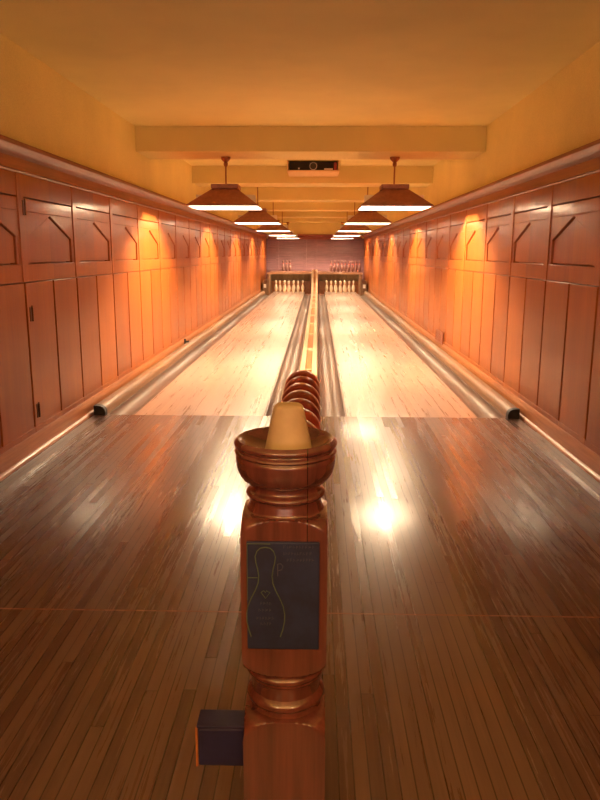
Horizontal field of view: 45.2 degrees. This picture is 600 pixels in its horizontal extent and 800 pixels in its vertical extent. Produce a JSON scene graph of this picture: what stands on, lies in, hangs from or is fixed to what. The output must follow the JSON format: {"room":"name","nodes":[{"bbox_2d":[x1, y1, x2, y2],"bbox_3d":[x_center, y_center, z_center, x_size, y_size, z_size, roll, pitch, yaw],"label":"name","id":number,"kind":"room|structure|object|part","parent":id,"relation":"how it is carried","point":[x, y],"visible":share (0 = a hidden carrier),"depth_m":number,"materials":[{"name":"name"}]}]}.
{"room":"sports facility","nodes":[
{"label":"sports facility","id":0,"kind":"room"},
{"bbox_2d":[0,168,265,454],"bbox_3d":[-1.637,-1.730,10.894,0.162,2.000,30.765,0,12,1],"label":"wall","id":1,"kind":"structure","parent":0,"point":[94,287],"depth_m":5.81,"materials":[{"name":"wood"}]},
{"bbox_2d":[0,288,262,481],"bbox_3d":[-1.567,-1.068,11.316,0.052,0.134,30.200,0,12,1],"label":"baseboard","id":2,"kind":"structure","parent":1,"relation":"attached to","point":[11,460],"depth_m":5.29,"materials":[{"name":"brown wood"}]},
{"bbox_2d":[0,33,265,233],"bbox_3d":[-1.646,-3.129,10.897,0.120,0.740,30.200,0,12,1],"label":"wall","id":3,"kind":"structure","parent":0,"point":[40,108],"depth_m":5.48,"materials":[{"name":"paint"}]},
{"bbox_2d":[0,134,267,238],"bbox_3d":[-1.541,-2.819,10.957,0.092,0.180,30.200,0,12,1],"label":"trim","id":4,"kind":"structure","parent":3,"relation":"attached to","point":[15,156],"depth_m":5.70,"materials":[{"name":"brown wood"}]},
{"bbox_2d":[0,415,599,799],"bbox_3d":[-0.071,1.179,1.171,3.540,0.200,9.500,0,12,1],"label":"floor","id":5,"kind":"structure","parent":0,"point":[427,515],"depth_m":2.65,"materials":[{"name":"brown wood"}]},
{"bbox_2d":[234,427,336,799],"bbox_3d":[-0.031,0.525,1.588,0.215,0.915,0.215,-2,12,-8],"label":"newel post","id":6,"kind":"object","parent":5,"relation":"on","point":[284,536],"visible":0.98,"depth_m":1.48,"materials":[{"name":"brown wood"}]},
{"bbox_2d":[195,709,244,765],"bbox_3d":[-0.175,0.760,1.619,0.109,0.102,0.060,0,12,1],"label":"box","id":7,"kind":"object","parent":6,"relation":"attached to","point":[218,733],"visible":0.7,"depth_m":1.59,"materials":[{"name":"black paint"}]},
{"bbox_3d":[-0.174,0.713,1.610,0.106,0.006,0.060,0,12,1],"label":"box lid","id":8,"kind":"part","parent":7,"relation":"part of","materials":[{"name":"blue paint"}]},
{"bbox_2d":[265,402,311,449],"bbox_3d":[-0.024,0.054,1.492,0.099,0.097,0.099,0,12,1],"label":"cone","id":9,"kind":"object","parent":6,"relation":"on","point":[288,428],"visible":0.96,"depth_m":1.46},
{"bbox_2d":[0,608,599,617],"bbox_3d":[-0.035,0.778,2.634,3.460,0.001,0.008,0,12,1],"label":"trim","id":10,"kind":"structure","parent":5,"relation":"in","point":[0,608],"depth_m":2.63,"materials":[{"name":"brown wood"}]},
{"bbox_3d":[-0.002,0.327,3.673,0.191,0.470,2.225,0,12,1],"label":"ball rack","id":11,"kind":"object","parent":5,"relation":"on","visible":0},
{"bbox_2d":[281,390,320,412],"bbox_3d":[0.000,0.056,3.915,0.224,0.223,0.224,5,13,24],"label":"ball","id":12,"kind":"object","parent":11,"relation":"on","point":[304,394],"visible":0.24,"depth_m":3.86,"materials":[{"name":"brown wood"}]},
{"bbox_2d":[282,383,319,403],"bbox_3d":[0.006,0.011,4.136,0.224,0.224,0.224,5,13,23],"label":"ball","id":13,"kind":"object","parent":11,"relation":"on","point":[297,386],"visible":0.32,"depth_m":4.08,"materials":[{"name":"brown wood"}]},
{"bbox_2d":[283,376,319,395],"bbox_3d":[0.011,-0.034,4.357,0.223,0.224,0.224,6,13,27],"label":"ball","id":14,"kind":"object","parent":11,"relation":"on","point":[299,379],"visible":0.34,"depth_m":4.30,"materials":[{"name":"brown wood"}]},
{"bbox_2d":[285,370,319,388],"bbox_3d":[0.016,-0.079,4.578,0.224,0.224,0.224,5,13,24],"label":"ball","id":15,"kind":"object","parent":11,"relation":"on","point":[306,373],"visible":0.22,"depth_m":4.52,"materials":[{"name":"brown wood"}]},
{"bbox_2d":[287,398,320,422],"bbox_3d":[-0.005,0.102,3.694,0.224,0.224,0.224,6,13,27],"label":"ball","id":16,"kind":"object","parent":11,"relation":"on","point":[307,404],"visible":0.18,"depth_m":3.64,"materials":[{"name":"brown wood"}]},
{"bbox_2d":[306,420,316,428],"bbox_3d":[-0.016,0.192,3.252,0.224,0.224,0.223,6,13,25],"label":"ball","id":17,"kind":"object","parent":11,"relation":"on","point":[309,424],"visible":0.02,"depth_m":3.21,"materials":[{"name":"brown wood"}]},
{"bbox_2d":[304,408,320,428],"bbox_3d":[-0.011,0.147,3.473,0.224,0.224,0.224,5,12,22],"label":"ball","id":18,"kind":"object","parent":11,"relation":"on","point":[310,416],"visible":0.12,"depth_m":3.42,"materials":[{"name":"brown wood"}]},
{"bbox_2d":[0,0,599,165],"bbox_3d":[0.187,-3.546,10.869,3.940,0.100,30.400,0,12,1],"label":"ceiling","id":19,"kind":"structure","parent":0,"point":[149,62],"depth_m":4.66,"materials":[{"name":"paint"}]},
{"bbox_2d":[186,156,262,209],"bbox_3d":[-0.798,-2.344,7.769,0.750,0.530,0.750,0,12,1],"label":"pendant lamp","id":20,"kind":"object","parent":19,"relation":"hanging from","point":[225,196],"visible":1,"depth_m":7.58,"materials":[{"name":"metal"}]},
{"bbox_2d":[190,206,257,206],"bbox_3d":[-0.805,-2.042,7.589,0.714,0.006,0.239,0,12,1],"label":"diffuser","id":21,"kind":"object","parent":20,"relation":"attached to","point":[190,206],"depth_m":7.58,"materials":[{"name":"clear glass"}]},
{"bbox_3d":[-0.799,-2.180,7.803,0.750,0.195,0.750,0,12,1],"label":"lamp shade","id":22,"kind":"part","parent":20,"relation":"part of","materials":[{"name":"metal"}]},
{"bbox_3d":[-0.798,-2.436,7.751,0.018,0.236,0.018,0,12,1],"label":"stem","id":23,"kind":"part","parent":20,"relation":"part of","materials":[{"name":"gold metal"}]},
{"bbox_2d":[196,208,261,209],"bbox_3d":[-0.793,-2.137,8.054,0.714,0.006,0.239,0,12,1],"label":"diffuser","id":24,"kind":"object","parent":20,"relation":"attached to","point":[196,208],"depth_m":8.09,"materials":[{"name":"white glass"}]},
{"bbox_2d":[233,187,281,224],"bbox_3d":[-0.697,-3.308,11.879,0.750,0.775,0.750,0,12,1],"label":"pendant lamp","id":25,"kind":"object","parent":19,"relation":"hanging from","point":[253,217],"visible":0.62,"depth_m":11.69,"materials":[{"name":"gold metal"}]},
{"bbox_3d":[-0.698,-3.024,11.937,0.750,0.195,0.750,0,12,1],"label":"lamp shade","id":26,"kind":"part","parent":25,"relation":"part of","materials":[{"name":"metal"}]},
{"bbox_2d":[255,202,290,231],"bbox_3d":[-0.597,-4.154,16.022,0.750,0.775,0.750,0,12,1],"label":"pendant lamp","id":27,"kind":"object","parent":19,"relation":"hanging from","point":[262,228],"visible":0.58,"depth_m":15.80,"materials":[{"name":"gold metal"}]},
{"bbox_3d":[-0.598,-3.870,16.080,0.750,0.195,0.750,0,12,1],"label":"lamp shade","id":28,"kind":"part","parent":27,"relation":"part of","materials":[{"name":"metal"}]},
{"bbox_2d":[258,231,289,231],"bbox_3d":[-0.592,-3.826,16.331,0.714,0.006,0.239,0,12,1],"label":"diffuser","id":29,"kind":"object","parent":27,"relation":"attached to","point":[258,231],"depth_m":16.38,"materials":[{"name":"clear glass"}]},
{"bbox_2d":[269,211,295,235],"bbox_3d":[-0.496,-4.993,20.136,0.750,0.775,0.750,0,12,1],"label":"pendant lamp","id":30,"kind":"object","parent":19,"relation":"hanging from","point":[291,233],"visible":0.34,"depth_m":19.92,"materials":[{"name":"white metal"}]},
{"bbox_3d":[-0.497,-4.709,20.194,0.750,0.195,0.750,0,12,1],"label":"lamp shade","id":31,"kind":"part","parent":30,"relation":"part of","materials":[{"name":"metal"}]},
{"bbox_2d":[277,222,298,238],"bbox_3d":[-0.403,-5.663,24.029,0.750,0.530,0.750,0,12,1],"label":"pendant lamp","id":32,"kind":"object","parent":19,"relation":"hanging from","point":[278,237],"visible":0.48,"depth_m":23.76,"materials":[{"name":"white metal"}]},
{"bbox_3d":[-0.403,-5.499,24.063,0.750,0.195,0.750,0,12,1],"label":"lamp shade","id":33,"kind":"part","parent":32,"relation":"part of","materials":[{"name":"metal"}]},
{"bbox_2d":[135,126,486,158],"bbox_3d":[0.105,-2.695,7.564,3.540,0.245,0.620,0,12,1],"label":"beam","id":34,"kind":"structure","parent":19,"relation":"attached to","point":[152,142],"depth_m":7.27,"materials":[{"name":"paint"}]},
{"bbox_2d":[192,166,432,186],"bbox_3d":[0.186,-3.370,10.874,3.540,0.245,0.620,0,12,1],"label":"beam","id":35,"kind":"structure","parent":19,"relation":"attached to","point":[202,176],"depth_m":10.58,"materials":[{"name":"paint"}]},
{"bbox_2d":[287,161,339,176],"bbox_3d":[0.190,-3.282,10.228,0.720,0.140,0.679,0,12,1],"label":"housing","id":36,"kind":"object","parent":19,"relation":"attached to","point":[292,173],"visible":0.95,"depth_m":10.16,"materials":[{"name":"beige paint"}]},
{"bbox_2d":[290,161,336,169],"bbox_3d":[0.190,-3.286,10.196,0.660,0.124,0.502,0,12,1],"label":"projector","id":37,"kind":"object","parent":36,"relation":"in","point":[294,165],"visible":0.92,"depth_m":9.97,"materials":[{"name":"black plastic"}]},
{"bbox_2d":[331,222,353,238],"bbox_3d":[1.407,-5.648,23.988,0.750,0.530,0.750,0,12,1],"label":"pendant lamp","id":38,"kind":"object","parent":19,"relation":"hanging from","point":[333,237],"visible":0.46,"depth_m":23.73,"materials":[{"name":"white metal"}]},
{"bbox_3d":[1.406,-5.484,24.022,0.750,0.195,0.750,0,12,1],"label":"lamp shade","id":39,"kind":"part","parent":38,"relation":"part of","materials":[{"name":"metal"}]},
{"bbox_2d":[333,212,360,235],"bbox_3d":[1.313,-4.979,20.095,0.750,0.775,0.750,0,12,1],"label":"pendant lamp","id":40,"kind":"object","parent":19,"relation":"hanging from","point":[337,233],"visible":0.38,"depth_m":19.83,"materials":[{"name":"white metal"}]},
{"bbox_3d":[1.312,-4.695,20.153,0.750,0.195,0.750,0,12,1],"label":"lamp shade","id":41,"kind":"part","parent":40,"relation":"part of","materials":[{"name":"metal"}]},
{"bbox_2d":[337,202,371,231],"bbox_3d":[1.213,-4.139,15.981,0.750,0.775,0.750,0,12,1],"label":"pendant lamp","id":42,"kind":"object","parent":19,"relation":"hanging from","point":[343,228],"visible":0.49,"depth_m":15.76,"materials":[{"name":"gold metal"}]},
{"bbox_3d":[1.212,-3.855,16.039,0.750,0.195,0.750,0,12,1],"label":"lamp shade","id":43,"kind":"part","parent":42,"relation":"part of","materials":[{"name":"metal"}]},
{"bbox_2d":[344,187,391,224],"bbox_3d":[1.112,-3.293,11.838,0.750,0.775,0.750,0,12,1],"label":"pendant lamp","id":44,"kind":"object","parent":19,"relation":"hanging from","point":[363,217],"visible":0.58,"depth_m":11.65,"materials":[{"name":"gold metal"}]},
{"bbox_2d":[345,224,386,224],"bbox_3d":[1.117,-2.966,12.147,0.714,0.006,0.239,0,12,1],"label":"diffuser","id":45,"kind":"object","parent":44,"relation":"attached to","point":[345,224],"depth_m":12.20,"materials":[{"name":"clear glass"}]},
{"bbox_3d":[1.111,-3.009,11.896,0.750,0.195,0.750,0,12,1],"label":"lamp shade","id":46,"kind":"part","parent":44,"relation":"part of","materials":[{"name":"metal"}]},
{"bbox_2d":[360,223,389,223],"bbox_3d":[1.105,-2.871,11.681,0.714,0.006,0.239,0,12,1],"label":"diffuser","id":47,"kind":"object","parent":44,"relation":"attached to","point":[360,223],"depth_m":11.78,"materials":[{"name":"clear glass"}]},
{"bbox_2d":[357,156,433,210],"bbox_3d":[1.011,-2.330,7.728,0.750,0.530,0.750,0,12,1],"label":"pendant lamp","id":48,"kind":"object","parent":19,"relation":"hanging from","point":[393,196],"visible":1,"depth_m":7.53,"materials":[{"name":"gold metal"}]},
{"bbox_2d":[359,208,424,209],"bbox_3d":[1.016,-2.123,8.013,0.714,0.006,0.239,0,12,1],"label":"diffuser","id":49,"kind":"object","parent":48,"relation":"attached to","point":[360,208],"depth_m":7.97,"materials":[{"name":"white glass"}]},
{"bbox_3d":[1.011,-2.166,7.762,0.750,0.195,0.750,0,12,1],"label":"lamp shade","id":50,"kind":"part","parent":48,"relation":"part of","materials":[{"name":"metal"}]},
{"bbox_2d":[361,206,430,207],"bbox_3d":[1.005,-2.027,7.548,0.714,0.006,0.239,0,12,1],"label":"diffuser","id":51,"kind":"object","parent":48,"relation":"attached to","point":[361,206],"depth_m":7.55,"materials":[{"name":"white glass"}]},
{"bbox_2d":[266,223,364,278],"bbox_3d":[0.540,-5.113,25.898,3.540,2.840,0.155,0,12,1],"label":"wall","id":52,"kind":"structure","parent":0,"point":[304,254],"depth_m":25.80,"materials":[{"name":"paint"}]},
{"bbox_2d":[268,234,361,239],"bbox_3d":[0.540,-5.813,25.653,3.360,0.180,0.092,0,12,1],"label":"trim","id":53,"kind":"structure","parent":52,"relation":"attached to","point":[300,236],"depth_m":25.65,"materials":[{"name":"brown wood"}]},
{"bbox_2d":[364,42,599,455],"bbox_3d":[1.987,-2.045,10.645,0.147,2.739,30.954,0,12,1],"label":"wall","id":54,"kind":"structure","parent":0,"point":[511,286],"depth_m":5.83,"materials":[{"name":"brown wood"}]},
{"bbox_2d":[241,187,378,201],"bbox_3d":[0.267,-4.050,14.205,3.540,0.245,0.620,0,12,1],"label":"beam","id":55,"kind":"structure","parent":54,"relation":"attached to","point":[265,194],"depth_m":13.90,"materials":[{"name":"paint"}]},
{"bbox_2d":[267,211,357,217],"bbox_3d":[0.425,-5.378,20.709,3.540,0.245,0.620,0,12,1],"label":"beam","id":56,"kind":"structure","parent":54,"relation":"attached to","point":[286,214],"depth_m":20.42,"materials":[{"name":"paint"}]},
{"bbox_2d":[277,218,347,222],"bbox_3d":[0.504,-6.037,23.941,3.540,0.245,0.620,0,12,1],"label":"beam","id":57,"kind":"structure","parent":54,"relation":"attached to","point":[290,220],"depth_m":23.66,"materials":[{"name":"paint"}]},
{"bbox_2d":[241,202,387,211],"bbox_3d":[0.345,-4.710,17.437,3.540,0.245,0.620,0,12,1],"label":"beam","id":58,"kind":"structure","parent":54,"relation":"attached to","point":[278,206],"depth_m":17.15,"materials":[{"name":"paint"}]},
{"bbox_2d":[435,329,442,344],"bbox_3d":[1.875,-0.855,9.693,0.012,0.160,0.560,0,12,1],"label":"air vent","id":59,"kind":"object","parent":54,"relation":"in","point":[439,335],"visible":1,"depth_m":9.68,"materials":[{"name":"metal"}]},
{"bbox_2d":[362,139,599,239],"bbox_3d":[1.906,-2.791,10.879,0.092,0.180,30.200,0,12,1],"label":"trim","id":60,"kind":"structure","parent":54,"relation":"attached to","point":[582,161],"depth_m":5.84,"materials":[{"name":"brown wood"}]},
{"bbox_2d":[367,289,599,482],"bbox_3d":[1.920,-1.039,11.237,0.052,0.134,30.200,0,12,1],"label":"baseboard","id":61,"kind":"structure","parent":54,"relation":"attached to","point":[581,455],"depth_m":5.30,"materials":[{"name":"brown wood"}]},
{"bbox_3d":[0.288,-1.693,15.993,3.540,0.100,20.699,0,12,1],"label":"floor","id":62,"kind":"structure","parent":0,"visible":0},
{"bbox_2d":[94,291,264,414],"bbox_3d":[-1.402,-1.628,14.701,0.092,0.279,18.120,0,12,1],"label":"curb","id":63,"kind":"object","parent":62,"relation":"on","point":[119,396],"visible":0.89,"depth_m":7.82,"materials":[{"name":"brown wood"}]},
{"bbox_2d":[107,293,271,414],"bbox_3d":[-1.243,-1.585,14.700,0.229,0.196,18.047,0,12,1],"label":"gutter","id":64,"kind":"object","parent":62,"relation":"on","point":[138,400],"visible":0.3,"depth_m":8.27,"materials":[{"name":"brown wood"}]},
{"bbox_2d":[135,291,304,415],"bbox_3d":[-0.590,-1.692,15.224,1.050,0.200,19.148,0,12,1],"label":"lane","id":65,"kind":"object","parent":62,"relation":"on","point":[237,376],"visible":0.6,"depth_m":7.99,"materials":[{"name":"brown wood"}]},
{"bbox_2d":[264,293,310,415],"bbox_3d":[0.034,-1.575,14.671,0.221,0.196,18.047,0,12,1],"label":"gutter","id":66,"kind":"object","parent":62,"relation":"on","point":[290,363],"visible":0.56,"depth_m":9.53,"materials":[{"name":"brown wood"}]},
{"bbox_2d":[263,271,311,295],"bbox_3d":[-0.401,-3.977,24.756,1.588,0.864,2.630,0,12,1],"label":"pit","id":67,"kind":"object","parent":62,"relation":"on","point":[269,283],"visible":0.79,"depth_m":24.72,"materials":[{"name":"brown wood"}]},
{"bbox_3d":[-1.023,-3.967,24.835,0.060,0.808,2.510,0,12,1],"label":"panel","id":68,"kind":"part","parent":67,"relation":"part of","materials":[{"name":"brown wood"}]},
{"bbox_3d":[-0.357,-4.141,23.538,1.448,0.055,0.070,0,12,1],"label":"rail","id":69,"kind":"part","parent":67,"relation":"part of","materials":[{"name":"brown wood"}]},
{"bbox_2d":[272,281,309,293],"bbox_3d":[-0.313,-3.867,25.006,1.345,0.530,0.100,0,12,1],"label":"pin","id":70,"kind":"object","parent":67,"relation":"on","point":[306,283],"depth_m":24.93,"materials":[{"name":"brown leather"}]},
{"bbox_2d":[299,270,317,377],"bbox_3d":[0.247,-1.851,14.117,0.216,0.960,19.272,0,12,1],"label":"track","id":71,"kind":"object","parent":62,"relation":"on","point":[309,355],"visible":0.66,"depth_m":10.66,"materials":[{"name":"brown wood"}]},
{"bbox_3d":[0.184,-1.964,14.096,0.054,0.730,19.272,0,12,1],"label":"return rail","id":72,"kind":"part","parent":71,"relation":"part of","materials":[{"name":"brown wood"}]},
{"bbox_3d":[0.310,-1.963,14.093,0.054,0.730,19.272,0,12,1],"label":"return rail","id":73,"kind":"part","parent":71,"relation":"part of","materials":[{"name":"brown wood"}]},
{"bbox_2d":[311,271,317,291],"bbox_3d":[0.506,-3.981,24.800,0.216,0.859,2.480,0,12,1],"label":"pier","id":74,"kind":"object","parent":62,"relation":"on","point":[317,271],"visible":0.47,"depth_m":23.57,"materials":[{"name":"brown wood"}]},
{"bbox_2d":[318,294,346,416],"bbox_3d":[0.481,-1.571,14.661,0.221,0.196,18.047,0,12,1],"label":"gutter","id":75,"kind":"object","parent":62,"relation":"on","point":[331,395],"visible":0.62,"depth_m":8.37,"materials":[{"name":"brown wood"}]},
{"bbox_2d":[318,271,366,295],"bbox_3d":[1.411,-3.963,24.715,1.588,0.864,2.630,0,12,1],"label":"pit","id":76,"kind":"object","parent":62,"relation":"on","point":[360,284],"visible":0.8,"depth_m":24.68,"materials":[{"name":"brown wood"}]},
{"bbox_2d":[319,281,357,293],"bbox_3d":[1.332,-3.853,24.969,1.345,0.530,0.100,0,12,1],"label":"cushion","id":77,"kind":"object","parent":76,"relation":"on","point":[322,284],"depth_m":24.90,"materials":[{"name":"brown leather"}]},
{"bbox_2d":[319,274,358,280],"bbox_3d":[1.328,-4.216,24.686,1.345,0.294,0.174,0,12,1],"label":"curtain","id":78,"kind":"object","parent":76,"relation":"hanging from","point":[322,277],"depth_m":24.67,"materials":[{"name":"fabric"}]},
{"bbox_3d":[1.314,-4.128,23.500,1.448,0.055,0.070,0,12,1],"label":"rail","id":79,"kind":"part","parent":76,"relation":"part of","materials":[{"name":"brown wood"}]},
{"bbox_3d":[2.036,-3.942,24.765,0.060,0.808,2.510,0,12,1],"label":"panel","id":80,"kind":"part","parent":76,"relation":"part of","materials":[{"name":"brown wood"}]},
{"bbox_2d":[324,292,477,417],"bbox_3d":[1.130,-1.678,15.185,1.050,0.200,19.148,0,12,1],"label":"lane","id":81,"kind":"object","parent":62,"relation":"on","point":[380,375],"visible":0.6,"depth_m":7.95,"materials":[{"name":"brown wood"}]},
{"bbox_2d":[334,281,337,292],"bbox_3d":[1.192,-3.759,23.924,0.114,0.381,0.114,0,12,1],"label":"pin","id":82,"kind":"object","parent":81,"relation":"on","point":[335,287],"visible":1,"depth_m":23.89,"materials":[{"name":"white wood"}]},
{"bbox_2d":[360,294,505,417],"bbox_3d":[1.757,-1.561,14.632,0.229,0.196,18.047,0,12,1],"label":"gutter","id":83,"kind":"object","parent":62,"relation":"on","point":[476,403],"visible":0.34,"depth_m":8.20,"materials":[{"name":"brown wood"}]},
{"bbox_2d":[364,291,519,418],"bbox_3d":[1.917,-1.601,14.626,0.092,0.279,18.120,0,12,1],"label":"curb","id":84,"kind":"object","parent":62,"relation":"on","point":[507,409],"visible":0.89,"depth_m":7.69,"materials":[{"name":"brown wood"}]}
]}

